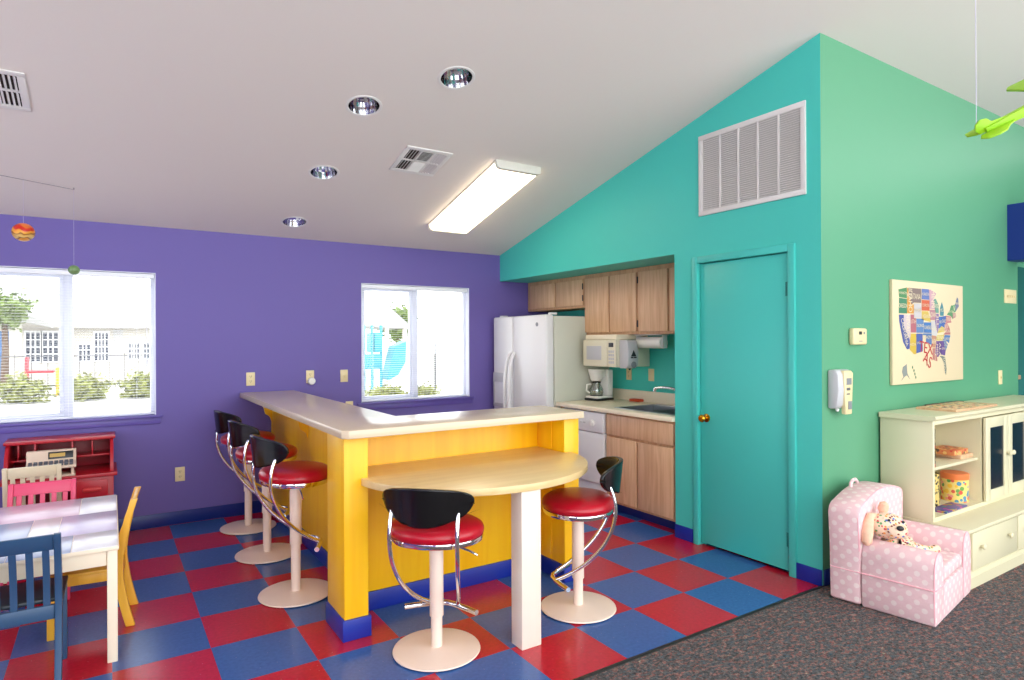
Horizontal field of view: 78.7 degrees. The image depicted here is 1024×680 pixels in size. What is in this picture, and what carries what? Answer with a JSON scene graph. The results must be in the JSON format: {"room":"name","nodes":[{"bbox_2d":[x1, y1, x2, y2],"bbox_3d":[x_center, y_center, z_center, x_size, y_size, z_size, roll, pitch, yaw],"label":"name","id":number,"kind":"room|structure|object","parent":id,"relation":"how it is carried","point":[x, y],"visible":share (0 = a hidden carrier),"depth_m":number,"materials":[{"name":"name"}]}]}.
{"room":"children's room","nodes":[
{"label":"children's room","id":0,"kind":"room"},
{"bbox_2d":[0,214,548,518],"bbox_3d":[-2.364,0.329,5.498,6.820,2.570,0.140,0,0,-33],"label":"wall","id":1,"kind":"structure","parent":0,"point":[229,306],"depth_m":5.37,"materials":[{"name":"purple paint"}]},
{"bbox_2d":[0,266,155,422],"bbox_3d":[-3.419,0.040,4.813,1.167,1.166,0.133,0,0,-33],"label":"window","id":2,"kind":"structure","parent":1,"relation":"in","point":[65,329],"depth_m":4.82,"materials":[{"name":"white plastic"}]},
{"bbox_2d":[0,267,153,422],"bbox_3d":[-3.397,0.035,4.778,1.141,1.135,0.055,0,0,-33],"label":"window blind","id":3,"kind":"object","parent":2,"relation":"attached to","point":[2,269],"visible":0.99,"depth_m":4.81,"materials":[{"name":"white"}]},
{"bbox_2d":[0,414,162,433],"bbox_3d":[-3.390,0.646,4.771,1.255,0.070,0.110,0,0,-33],"label":"trim","id":4,"kind":"structure","parent":1,"relation":"attached to","point":[66,424],"depth_m":4.78,"materials":[{"name":"blue paint"}]},
{"bbox_2d":[175,467,184,481],"bbox_3d":[-2.744,1.108,5.160,0.072,0.116,0.008,0,0,-33],"label":"wall outlet","id":5,"kind":"object","parent":1,"relation":"attached to","point":[179,471],"visible":1,"depth_m":5.16,"materials":[{"name":"beige plastic"}]},
{"bbox_2d":[118,500,261,531],"bbox_3d":[-2.649,1.462,5.218,6.030,0.105,0.012,0,0,-33],"label":"baseboard","id":6,"kind":"structure","parent":1,"relation":"attached to","point":[198,514],"depth_m":5.19,"materials":[{"name":"blue"}]},
{"bbox_2d":[246,372,254,385],"bbox_3d":[-2.285,0.342,5.460,0.072,0.116,0.008,0,0,-33],"label":"wall outlet","id":7,"kind":"object","parent":1,"relation":"attached to","point":[250,376],"visible":1,"depth_m":5.46,"materials":[{"name":"beige plastic"}]},
{"bbox_2d":[306,370,313,382],"bbox_3d":[-1.855,0.337,5.740,0.072,0.116,0.008,0,0,-33],"label":"wall outlet","id":8,"kind":"object","parent":1,"relation":"attached to","point":[309,373],"visible":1,"depth_m":5.73,"materials":[{"name":"beige plastic"}]},
{"bbox_2d":[308,377,315,384],"bbox_3d":[-1.836,0.377,5.723,0.068,0.068,0.034,0,0,-33],"label":"plug","id":9,"kind":"object","parent":8,"relation":"attached to","point":[311,381],"visible":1,"depth_m":5.71,"materials":[{"name":"white plastic"}]},
{"bbox_2d":[340,370,347,381],"bbox_3d":[-1.587,0.339,5.909,0.072,0.116,0.016,0,0,-33],"label":"wall switch","id":10,"kind":"object","parent":1,"relation":"attached to","point":[343,373],"visible":1,"depth_m":5.91,"materials":[{"name":"beige plastic"}]},
{"bbox_2d":[361,283,469,401],"bbox_3d":[-0.989,0.032,6.390,1.189,1.168,0.133,0,0,-33],"label":"window","id":11,"kind":"structure","parent":1,"relation":"in","point":[412,305],"depth_m":6.39,"materials":[{"name":"white plastic"}]},
{"bbox_2d":[362,284,466,401],"bbox_3d":[-0.967,0.028,6.356,1.163,1.137,0.055,0,0,-33],"label":"window blind","id":12,"kind":"object","parent":11,"relation":"attached to","point":[372,287],"visible":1,"depth_m":6.35,"materials":[{"name":"white"}]},
{"bbox_2d":[357,396,474,409],"bbox_3d":[-0.960,0.639,6.349,1.277,0.070,0.110,0,0,-33],"label":"windowsill","id":13,"kind":"structure","parent":1,"relation":"attached to","point":[374,405],"depth_m":6.30,"materials":[{"name":"blue paint"}]},
{"bbox_2d":[0,0,1023,255],"bbox_3d":[1.456,-2.087,2.962,10.720,2.362,8.570,0,0,-33],"label":"ceiling","id":14,"kind":"structure","parent":0,"point":[201,115],"depth_m":3.86,"materials":[{"name":"beige paint"}]},
{"bbox_2d":[0,69,30,111],"bbox_3d":[-2.745,-1.321,3.248,0.360,0.095,0.350,0,0,-33],"label":"ceiling vent","id":15,"kind":"object","parent":14,"relation":"in","point":[13,87],"visible":1,"depth_m":3.31,"materials":[{"name":"white metal"}]},
{"bbox_2d":[0,175,74,189],"bbox_3d":[-3.396,-1.079,3.952,0.008,0.077,1.050,0,0,43],"label":"wire","id":16,"kind":"object","parent":14,"relation":"attached to","point":[0,175],"visible":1,"depth_m":4.18,"materials":[{"name":"grey metal"}]},
{"bbox_2d":[11,223,34,240],"bbox_3d":[-3.231,-0.855,4.128,0.126,0.406,0.126,0,0,-33],"label":"ball","id":17,"kind":"object","parent":16,"relation":"hanging from","point":[20,231],"visible":1,"depth_m":4.09,"materials":[{"name":"orange plastic"}]},
{"bbox_2d":[68,265,79,274],"bbox_3d":[-3.039,-0.747,4.330,0.070,0.590,0.070,0,0,-33],"label":"ball","id":18,"kind":"object","parent":16,"relation":"hanging from","point":[73,269],"visible":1,"depth_m":4.31,"materials":[{"name":"green"}]},
{"bbox_2d":[281,216,307,227],"bbox_3d":[-1.860,-1.073,5.339,0.224,0.190,0.218,0,0,-39],"label":"recessed light","id":19,"kind":"object","parent":14,"relation":"in","point":[294,222],"visible":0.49,"depth_m":5.42,"materials":[{"name":"white paint"}]},
{"bbox_2d":[308,165,339,179],"bbox_3d":[-1.384,-1.297,4.596,0.224,0.190,0.218,0,0,-39],"label":"recessed light","id":20,"kind":"object","parent":14,"relation":"in","point":[320,172],"visible":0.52,"depth_m":4.67,"materials":[{"name":"white paint"}]},
{"bbox_2d":[345,95,381,116],"bbox_3d":[-0.918,-1.516,3.873,0.224,0.190,0.218,0,0,-39],"label":"recessed light","id":21,"kind":"object","parent":14,"relation":"in","point":[361,105],"visible":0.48,"depth_m":3.95,"materials":[{"name":"white paint"}]},
{"bbox_2d":[389,145,452,176],"bbox_3d":[-0.677,-1.321,4.626,0.360,0.095,0.350,0,0,-33],"label":"ceiling vent","id":22,"kind":"object","parent":14,"relation":"in","point":[413,160],"visible":1,"depth_m":4.61,"materials":[{"name":"white metal"}]},
{"bbox_2d":[438,66,474,89],"bbox_3d":[-0.331,-1.629,3.728,0.224,0.190,0.218,0,0,-39],"label":"recessed light","id":23,"kind":"object","parent":14,"relation":"in","point":[455,77],"visible":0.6,"depth_m":3.81,"materials":[{"name":"white paint"}]},
{"bbox_2d":[427,159,540,234],"bbox_3d":[-0.274,-1.190,5.374,0.423,0.371,1.238,0,0,-33],"label":"fluorescent light","id":24,"kind":"object","parent":14,"relation":"attached to","point":[502,179],"visible":1,"depth_m":5.23,"materials":[{"name":"beige plastic"}]},
{"bbox_2d":[965,0,1023,138],"bbox_3d":[2.025,-1.476,2.299,0.422,1.445,0.533,0,0,-24],"label":"airplane","id":25,"kind":"object","parent":14,"relation":"hanging from","point":[993,128],"visible":1,"depth_m":2.38,"materials":[{"name":"green paint"}]},
{"bbox_2d":[0,511,1023,679],"bbox_3d":[1.519,1.542,2.994,10.600,0.104,8.580,0,0,-33],"label":"floor","id":26,"kind":"structure","parent":0,"point":[198,614],"depth_m":3.24,"materials":[{"name":"tile"}]},
{"bbox_2d":[2,463,61,583],"bbox_3d":[-3.144,1.158,4.112,0.304,0.715,0.410,0,0,-34],"label":"chair","id":27,"kind":"object","parent":26,"relation":"on","point":[11,474],"visible":0.21,"depth_m":3.95,"materials":[{"name":"beige paint"}]},
{"bbox_2d":[0,532,67,679],"bbox_3d":[-2.167,1.167,2.737,0.339,0.685,0.410,0,0,-32],"label":"chair","id":28,"kind":"object","parent":26,"relation":"on","point":[13,596],"visible":1,"depth_m":2.67,"materials":[{"name":"blue wood"}]},
{"bbox_2d":[0,478,76,599],"bbox_3d":[-2.817,1.196,3.716,0.344,0.636,0.410,0,0,-30],"label":"chair","id":29,"kind":"object","parent":26,"relation":"on","point":[34,488],"visible":0.23,"depth_m":3.85,"materials":[{"name":"red paint"}]},
{"bbox_2d":[0,431,116,507],"bbox_3d":[-3.259,1.115,4.523,0.672,0.803,0.455,0,0,-33],"label":"desk","id":30,"kind":"object","parent":26,"relation":"on","point":[96,468],"visible":0.38,"depth_m":4.56,"materials":[{"name":"red paint"}]},
{"bbox_2d":[11,456,25,462],"bbox_3d":[-3.505,0.856,4.483,0.131,0.013,0.184,0,0,-33],"label":"shelf","id":31,"kind":"object","parent":30,"relation":"attached to","point":[14,459],"depth_m":4.42,"materials":[{"name":"red paint"}]},
{"bbox_2d":[26,448,75,479],"bbox_3d":[-3.234,0.868,4.386,0.285,0.175,0.175,0,0,-35],"label":"register","id":32,"kind":"object","parent":30,"relation":"on","point":[66,457],"visible":0.84,"depth_m":4.39,"materials":[{"name":"beige plastic"}]},
{"bbox_2d":[76,449,109,457],"bbox_3d":[-3.163,0.855,4.705,0.222,0.013,0.184,0,0,-33],"label":"shelf","id":33,"kind":"object","parent":30,"relation":"attached to","point":[79,452],"depth_m":4.71,"materials":[{"name":"red paint"}]},
{"bbox_2d":[0,495,118,662],"bbox_3d":[-2.511,1.236,3.175,0.860,0.550,1.165,0,0,-33],"label":"table","id":34,"kind":"object","parent":26,"relation":"on","point":[88,527],"visible":0.89,"depth_m":3.10,"materials":[{"name":"beige paint"}]},
{"bbox_2d":[47,486,140,640],"bbox_3d":[-2.241,1.177,3.359,0.410,0.668,0.334,0,0,-28],"label":"chair","id":35,"kind":"object","parent":26,"relation":"on","point":[127,596],"visible":0.59,"depth_m":3.28,"materials":[{"name":"yellow paint"}]},
{"bbox_2d":[214,410,275,534],"bbox_3d":[-2.140,1.031,5.018,0.463,0.963,0.505,0,0,-40],"label":"bar stool","id":36,"kind":"object","parent":26,"relation":"on","point":[247,526],"visible":0.66,"depth_m":4.96,"materials":[{"name":"black paint"}]},
{"bbox_2d":[228,420,297,563],"bbox_3d":[-1.741,1.028,4.384,0.463,0.963,0.505,0,0,-39],"label":"bar stool","id":37,"kind":"object","parent":26,"relation":"on","point":[239,433],"visible":0.79,"depth_m":4.31,"materials":[{"name":"black paint"}]},
{"bbox_2d":[250,434,327,607],"bbox_3d":[-1.299,1.025,3.693,0.463,0.963,0.505,0,0,-39],"label":"bar stool","id":38,"kind":"object","parent":26,"relation":"on","point":[298,591],"visible":0.97,"depth_m":3.61,"materials":[{"name":"beige metal"}]},
{"bbox_2d":[263,407,578,642],"bbox_3d":[-0.955,0.999,4.673,1.524,1.016,2.770,0,0,-33],"label":"breakfast bar","id":39,"kind":"object","parent":26,"relation":"on","point":[350,518],"visible":0.53,"depth_m":3.67,"materials":[{"name":"yellow wood"}]},
{"bbox_2d":[240,390,583,438],"bbox_3d":[-0.958,0.469,4.639,1.513,0.042,2.829,0,0,-33],"label":"countertop","id":40,"kind":"structure","parent":39,"relation":"on","point":[341,420],"depth_m":3.65,"materials":[{"name":"beige laminate"}]},
{"bbox_2d":[382,488,483,671],"bbox_3d":[-0.368,1.083,3.000,0.505,0.838,0.462,0,0,11],"label":"bar stool","id":41,"kind":"object","parent":26,"relation":"on","point":[434,521],"visible":1,"depth_m":2.88,"materials":[{"name":"beige"}]},
{"bbox_2d":[361,446,587,650],"bbox_3d":[-0.118,1.099,3.400,1.344,0.804,0.863,0,0,-33],"label":"round table","id":42,"kind":"object","parent":26,"relation":"on","point":[521,473],"visible":0.81,"depth_m":3.08,"materials":[{"name":"brown wood"}]},
{"bbox_2d":[493,312,608,408],"bbox_3d":[0.359,0.620,6.528,0.893,1.768,0.965,0,0,-33],"label":"refrigerator","id":43,"kind":"object","parent":26,"relation":"on","point":[538,359],"visible":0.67,"depth_m":6.14,"materials":[{"name":"white metal"}]},
{"bbox_2d":[541,456,622,623],"bbox_3d":[0.390,1.080,3.493,0.462,0.838,0.505,0,0,5],"label":"bar stool","id":44,"kind":"object","parent":26,"relation":"on","point":[578,505],"visible":1,"depth_m":3.41,"materials":[{"name":"black paint"}]},
{"bbox_2d":[564,407,606,492],"bbox_3d":[0.885,1.068,5.849,0.652,0.865,0.595,0,0,-33],"label":"dishwasher","id":45,"kind":"object","parent":26,"relation":"on","point":[592,435],"visible":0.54,"depth_m":5.57,"materials":[{"name":"white metal"}]},
{"bbox_2d":[606,413,675,529],"bbox_3d":[1.306,1.062,5.282,0.664,0.871,0.797,0,0,-33],"label":"base cabinet","id":46,"kind":"object","parent":26,"relation":"on","point":[646,447],"visible":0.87,"depth_m":5.04,"materials":[{"name":"brown wood"}]},
{"bbox_2d":[556,388,674,421],"bbox_3d":[1.117,0.557,5.554,0.719,0.140,1.465,0,0,-33],"label":"countertop","id":47,"kind":"structure","parent":46,"relation":"on","point":[621,397],"depth_m":5.74,"materials":[{"name":"beige laminate"}]},
{"bbox_2d":[585,368,613,400],"bbox_3d":[0.845,0.434,6.136,0.264,0.312,0.180,0,0,-39],"label":"coffee maker","id":48,"kind":"object","parent":47,"relation":"on","point":[603,378],"visible":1,"depth_m":6.11,"materials":[{"name":"white plastic"}]},
{"bbox_2d":[588,368,605,380],"bbox_3d":[0.827,0.339,6.121,0.164,0.122,0.164,0,0,-39],"label":"basket","id":49,"kind":"object","parent":48,"relation":"on","point":[596,374],"depth_m":6.07,"materials":[{"name":"white plastic"}]},
{"bbox_2d":[629,398,643,401],"bbox_3d":[1.191,0.576,5.974,0.070,0.024,0.130,0,0,-33],"label":"sponge","id":50,"kind":"object","parent":47,"relation":"on","point":[632,399],"visible":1,"depth_m":5.94,"materials":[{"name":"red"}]},
{"bbox_2d":[614,404,674,414],"bbox_3d":[1.310,0.666,5.270,0.528,0.164,0.736,0,0,-33],"label":"sink","id":51,"kind":"object","parent":47,"relation":"in","point":[653,408],"visible":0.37,"depth_m":5.53,"materials":[{"name":"silver metal"}]},
{"bbox_2d":[623,405,674,410],"bbox_3d":[1.194,0.668,5.402,0.434,0.160,0.346,0,0,-33],"label":"basin","id":52,"kind":"object","parent":51,"relation":"in","point":[638,407],"depth_m":5.57,"materials":[{"name":"silver metal"}]},
{"bbox_2d":[651,409,674,413],"bbox_3d":[1.388,0.667,5.103,0.434,0.160,0.326,0,0,-33],"label":"basin","id":53,"kind":"object","parent":51,"relation":"in","point":[670,411],"depth_m":5.23,"materials":[{"name":"silver metal"}]},
{"bbox_2d":[653,386,674,391],"bbox_3d":[1.451,0.493,5.400,0.460,0.180,0.114,0,0,39],"label":"faucet","id":54,"kind":"object","parent":47,"relation":"on","point":[657,387],"visible":0.22,"depth_m":5.45,"materials":[{"name":"silver metal"}]},
{"bbox_2d":[572,585,824,679],"bbox_3d":[-0.639,1.498,2.149,6.060,0.008,0.032,0,0,-33],"label":"trim","id":55,"kind":"structure","parent":26,"relation":"on","point":[817,587],"depth_m":3.14,"materials":[{"name":"black"}]},
{"bbox_2d":[828,478,970,626],"bbox_3d":[2.266,1.161,3.640,0.753,0.652,0.530,0,0,-41],"label":"armchair","id":56,"kind":"object","parent":26,"relation":"on","point":[919,585],"visible":0.94,"depth_m":3.48,"materials":[{"name":"pink fabric"}]},
{"bbox_2d":[861,501,940,551],"bbox_3d":[2.181,1.067,3.507,0.408,0.292,0.296,0,0,-41],"label":"plush dog","id":57,"kind":"object","parent":56,"relation":"on","point":[891,527],"visible":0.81,"depth_m":3.48},
{"bbox_2d":[940,550,961,579],"bbox_3d":[2.324,1.262,3.582,0.379,0.078,0.348,0,0,-41],"label":"seat cushion","id":58,"kind":"object","parent":56,"relation":"on","point":[952,559],"depth_m":3.49,"materials":[{"name":"pink fabric"}]},
{"bbox_2d":[903,492,1023,588],"bbox_3d":[3.491,1.305,4.491,2.196,0.356,0.531,0,0,-33],"label":"chest","id":59,"kind":"object","parent":26,"relation":"on","point":[995,529],"visible":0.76,"depth_m":3.95,"materials":[{"name":"beige paint"}]},
{"bbox_2d":[879,395,1023,522],"bbox_3d":[3.444,0.798,4.561,2.212,0.658,0.367,0,0,-33],"label":"hutch","id":60,"kind":"object","parent":59,"relation":"on","point":[909,437],"visible":0.95,"depth_m":4.24,"materials":[{"name":"beige paint"}]},
{"bbox_2d":[935,472,939,506],"bbox_3d":[2.780,0.997,4.208,0.174,0.212,0.174,0,0,-33],"label":"tin","id":61,"kind":"object","parent":60,"relation":"on","point":[937,486],"visible":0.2,"depth_m":4.13,"materials":[{"name":"yellow metal"}]},
{"bbox_2d":[935,502,966,513],"bbox_3d":[2.857,1.098,4.089,0.322,0.008,0.106,0,0,-33],"label":"picture book","id":62,"kind":"object","parent":60,"relation":"on","point":[949,507],"visible":0.8,"depth_m":4.08,"materials":[{"name":"paper"}]},
{"bbox_2d":[936,452,972,459],"bbox_3d":[3.036,0.788,4.313,0.185,0.028,0.185,0,0,-33],"label":"game box","id":63,"kind":"object","parent":60,"relation":"on","point":[966,455],"visible":0.49,"depth_m":4.24,"materials":[{"name":"brown cardboard"}]},
{"bbox_2d":[935,445,967,455],"bbox_3d":[2.995,0.757,4.289,0.210,0.034,0.160,0,0,-33],"label":"game box","id":64,"kind":"object","parent":63,"relation":"on","point":[941,449],"visible":0.79,"depth_m":4.23,"materials":[{"name":"orange cardboard"}]},
{"bbox_2d":[940,470,969,502],"bbox_3d":[3.054,1.007,4.309,0.168,0.190,0.168,0,0,-33],"label":"tin","id":65,"kind":"object","parent":60,"relation":"on","point":[954,484],"visible":1,"depth_m":4.25,"materials":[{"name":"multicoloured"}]},
{"bbox_2d":[916,401,996,411],"bbox_3d":[3.109,0.463,4.359,0.680,0.014,0.240,0,0,-34],"label":"tray","id":66,"kind":"object","parent":60,"relation":"on","point":[957,406],"visible":1,"depth_m":4.29,"materials":[{"name":"brown wood"}]},
{"bbox_2d":[935,456,977,469],"bbox_3d":[2.820,0.812,4.197,0.688,0.018,0.276,0,0,-33],"label":"shelf","id":67,"kind":"object","parent":60,"relation":"attached to","point":[941,462],"depth_m":4.16,"materials":[{"name":"beige paint"}]},
{"bbox_2d":[935,489,1023,521],"bbox_3d":[3.434,1.114,4.578,2.132,0.026,0.304,0,0,-33],"label":"shelf","id":68,"kind":"object","parent":60,"relation":"attached to","point":[974,502],"depth_m":4.24,"materials":[{"name":"beige paint"}]},
{"bbox_2d":[500,33,822,585],"bbox_3d":[1.203,-0.144,5.538,0.790,3.485,3.680,0,0,-33],"label":"wall","id":69,"kind":"structure","parent":0,"point":[647,213],"depth_m":4.64,"materials":[{"name":"teal paint"}]},
{"bbox_2d":[528,275,584,311],"bbox_3d":[0.577,-0.484,6.723,0.347,0.323,1.003,0,0,-33],"label":"upper cabinet","id":70,"kind":"object","parent":69,"relation":"attached to","point":[563,294],"visible":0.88,"depth_m":6.60,"materials":[{"name":"brown wood"}]},
{"bbox_2d":[585,268,638,334],"bbox_3d":[1.057,-0.349,5.991,0.339,0.598,0.745,0,0,-33],"label":"upper cabinet","id":71,"kind":"object","parent":69,"relation":"attached to","point":[611,298],"visible":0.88,"depth_m":5.86,"materials":[{"name":"brown wood"}]},
{"bbox_2d":[583,335,649,366],"bbox_3d":[0.989,0.099,5.940,0.432,0.298,0.455,0,0,-33],"label":"microwave","id":72,"kind":"object","parent":71,"relation":"attached to","point":[598,350],"visible":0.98,"depth_m":5.80,"materials":[{"name":"beige plastic"}]},
{"bbox_2d":[619,340,637,369],"bbox_3d":[1.056,0.136,5.637,0.124,0.274,0.126,0,0,-33],"label":"soap dispenser","id":73,"kind":"object","parent":72,"relation":"attached to","point":[628,349],"visible":1,"depth_m":5.60,"materials":[{"name":"grey plastic"}]},
{"bbox_2d":[626,368,631,379],"bbox_3d":[1.152,0.335,6.153,0.008,0.116,0.072,0,0,-33],"label":"wall outlet","id":74,"kind":"object","parent":69,"relation":"attached to","point":[628,372],"visible":0.98,"depth_m":6.15,"materials":[{"name":"beige plastic"}]},
{"bbox_2d":[612,388,674,404],"bbox_3d":[1.410,0.536,5.744,0.021,0.102,1.465,0,0,-33],"label":"backsplash","id":75,"kind":"structure","parent":69,"relation":"attached to","point":[648,396],"depth_m":5.93,"materials":[{"name":"beige laminate"}]},
{"bbox_2d":[648,369,653,380],"bbox_3d":[1.312,0.330,5.899,0.016,0.116,0.072,0,0,-33],"label":"wall switch","id":76,"kind":"object","parent":69,"relation":"attached to","point":[650,371],"visible":1,"depth_m":5.90,"materials":[{"name":"beige plastic"}]},
{"bbox_2d":[637,263,674,333],"bbox_3d":[1.462,-0.352,5.359,0.347,0.598,0.755,0,0,-33],"label":"upper cabinet","id":77,"kind":"object","parent":69,"relation":"attached to","point":[656,291],"visible":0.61,"depth_m":5.39,"materials":[{"name":"brown wood"}]},
{"bbox_2d":[635,334,668,347],"bbox_3d":[1.253,0.012,5.618,0.104,0.126,0.332,0,0,-33],"label":"paper towel holder","id":78,"kind":"object","parent":77,"relation":"attached to","point":[642,342],"visible":0.89,"depth_m":5.55,"materials":[{"name":"white plastic"}]},
{"bbox_2d":[692,243,796,577],"bbox_3d":[1.581,0.444,4.274,0.156,2.103,0.816,0,0,-33],"label":"door","id":79,"kind":"structure","parent":69,"relation":"in","point":[744,301],"depth_m":4.24,"materials":[{"name":"teal paint"}]},
{"bbox_2d":[675,524,821,585],"bbox_3d":[1.558,1.445,4.264,0.010,0.100,1.163,0,0,-33],"label":"baseboard","id":80,"kind":"structure","parent":69,"relation":"attached to","point":[806,573],"depth_m":3.88,"materials":[{"name":"blue"}]},
{"bbox_2d":[698,100,806,216],"bbox_3d":[1.588,-1.190,4.201,0.013,0.580,0.830,0,0,-33],"label":"air vent","id":81,"kind":"object","parent":69,"relation":"in","point":[760,159],"visible":1,"depth_m":4.16,"materials":[{"name":"white metal"}]},
{"bbox_2d":[820,33,1023,584],"bbox_3d":[3.716,-0.156,5.047,4.470,3.485,0.120,0,0,-33],"label":"wall","id":82,"kind":"structure","parent":0,"point":[906,195],"depth_m":4.27,"materials":[{"name":"green paint"}]},
{"bbox_2d":[824,568,829,585],"bbox_3d":[3.142,1.437,4.590,2.980,0.096,0.010,0,0,-33],"label":"baseboard","id":83,"kind":"structure","parent":82,"relation":"attached to","point":[827,571],"depth_m":3.79,"materials":[{"name":"blue paint"}]},
{"bbox_2d":[828,369,852,414],"bbox_3d":[2.011,0.317,3.818,0.156,0.272,0.082,0,0,-33],"label":"telephone","id":84,"kind":"object","parent":82,"relation":"attached to","point":[840,381],"visible":1,"depth_m":3.78,"materials":[{"name":"grey plastic"}]},
{"bbox_2d":[849,328,866,344],"bbox_3d":[2.201,-0.022,3.970,0.160,0.104,0.036,0,0,-33],"label":"thermostat","id":85,"kind":"object","parent":82,"relation":"attached to","point":[857,336],"visible":1,"depth_m":3.94,"materials":[{"name":"beige plastic"}]},
{"bbox_2d":[889,279,962,384],"bbox_3d":[3.001,-0.054,4.496,1.064,0.714,0.024,0,0,-33],"label":"map poster","id":86,"kind":"object","parent":82,"relation":"attached to","point":[926,319],"visible":1,"depth_m":4.45,"materials":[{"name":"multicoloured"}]},
{"bbox_2d":[998,370,1001,383],"bbox_3d":[4.065,0.310,5.191,0.072,0.116,0.016,0,0,-33],"label":"wall switch","id":87,"kind":"object","parent":82,"relation":"attached to","point":[999,371],"visible":1,"depth_m":5.18,"materials":[{"name":"beige plastic"}]},
{"bbox_2d":[1004,289,1015,303],"bbox_3d":[4.206,-0.368,5.285,0.231,0.115,0.016,0,0,-33],"label":"wall switch","id":88,"kind":"object","parent":82,"relation":"attached to","point":[1009,295],"visible":1,"depth_m":5.27,"materials":[{"name":"beige plastic"}]},
{"bbox_2d":[1007,202,1023,261],"bbox_3d":[5.026,-0.913,4.190,0.200,0.475,2.749,0,0,-33],"label":"beam","id":89,"kind":"structure","parent":0,"point":[1015,212],"depth_m":5.24,"materials":[{"name":"blue paint"}]},
{"bbox_2d":[1018,267,1023,394],"bbox_3d":[5.482,-0.171,5.347,1.380,3.500,8.200,0,0,-33],"label":"wall","id":90,"kind":"structure","parent":0,"point":[1020,269],"depth_m":6.59,"materials":[{"name":"teal paint"}]},
{"label":"outside","id":91,"kind":"structure","parent":0,"visible":0},
{"bbox_2d":[0,354,460,414],"bbox_3d":[-17.846,2.288,45.871,140.000,0.200,83.600,0,0,-33],"label":"ground","id":92,"kind":"structure","parent":91,"point":[449,362],"depth_m":25.98,"materials":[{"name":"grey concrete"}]},
{"bbox_2d":[0,286,38,390],"bbox_3d":[-21.564,-0.098,26.518,2.418,4.560,2.433,0,0,-33],"label":"tree","id":93,"kind":"object","parent":92,"relation":"on","point":[9,317],"visible":0.88,"depth_m":26.43,"materials":[{"name":"green plant"}]},
{"bbox_2d":[0,370,58,403],"bbox_3d":[-16.819,1.625,21.246,2.191,1.200,1.667,0,0,-15],"label":"shrub","id":94,"kind":"object","parent":92,"relation":"on","point":[36,386],"visible":0.89,"depth_m":21.06,"materials":[{"name":"green plant"}]},
{"bbox_2d":[24,357,58,395],"bbox_3d":[-17.986,1.409,24.085,1.250,1.500,0.600,0,0,-33],"label":"toy","id":95,"kind":"object","parent":92,"relation":"on","point":[26,365],"visible":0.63,"depth_m":23.79,"materials":[{"name":"red plastic"}]},
{"bbox_2d":[0,280,149,384],"bbox_3d":[-23.866,-0.502,33.749,10.440,5.400,11.400,0,0,-33],"label":"house","id":96,"kind":"structure","parent":92,"relation":"on","point":[19,346],"depth_m":31.85,"materials":[{"name":"beige"}]},
{"bbox_2d":[0,353,149,385],"bbox_3d":[-18.561,1.366,27.289,7.216,1.600,0.040,0,0,-33],"label":"iron fence","id":97,"kind":"object","parent":92,"relation":"on","point":[79,355],"visible":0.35,"depth_m":27.13,"materials":[{"name":"grey metal"}]},
{"bbox_2d":[57,372,118,401],"bbox_3d":[-15.158,1.675,22.312,1.666,1.062,1.926,0,0,26],"label":"shrub","id":98,"kind":"object","parent":92,"relation":"on","point":[78,391],"visible":0.71,"depth_m":22.09,"materials":[{"name":"green plant"}]},
{"bbox_2d":[112,367,149,397],"bbox_3d":[-13.819,1.600,23.312,1.882,1.238,1.685,0,0,-33],"label":"shrub","id":99,"kind":"object","parent":92,"relation":"on","point":[140,377],"visible":0.71,"depth_m":22.86,"materials":[{"name":"green plant"}]},
{"bbox_2d":[364,325,405,390],"bbox_3d":[-5.363,0.755,25.457,1.740,2.700,1.250,0,0,-33],"label":"playset","id":100,"kind":"object","parent":92,"relation":"on","point":[394,356],"visible":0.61,"depth_m":25.12,"materials":[{"name":"teal plastic"}]},
{"bbox_2d":[364,291,407,377],"bbox_3d":[-8.365,-0.319,35.107,3.911,4.900,4.000,0,0,-33],"label":"shelter","id":101,"kind":"object","parent":92,"relation":"on","point":[389,315],"visible":0.41,"depth_m":33.75,"materials":[{"name":"grey"}]},
{"bbox_2d":[365,381,407,395],"bbox_3d":[-4.043,1.745,20.049,1.524,0.778,1.123,0,0,-33],"label":"shrub","id":102,"kind":"object","parent":92,"relation":"on","point":[383,390],"visible":0.3,"depth_m":19.82,"materials":[{"name":"green plant"}]},
{"bbox_2d":[382,300,424,342],"bbox_3d":[-9.312,-0.506,49.110,4.092,5.332,4.363,0,0,-33],"label":"tree","id":103,"kind":"object","parent":92,"relation":"on","point":[403,312],"visible":0.24,"depth_m":48.42,"materials":[{"name":"green plant"}]},
{"bbox_2d":[418,381,442,395],"bbox_3d":[-2.876,1.744,20.748,1.113,0.746,1.037,0,0,-33],"label":"shrub","id":104,"kind":"object","parent":92,"relation":"on","point":[423,391],"visible":0.59,"depth_m":20.61,"materials":[{"name":"green plant"}]},
{"bbox_2d":[434,341,435,389],"bbox_3d":[-2.990,1.068,24.283,0.065,2.050,0.065,0,0,-10],"label":"lamp post","id":105,"kind":"object","parent":92,"relation":"on","point":[434,341],"visible":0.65,"depth_m":24.26,"materials":[{"name":"white metal"}]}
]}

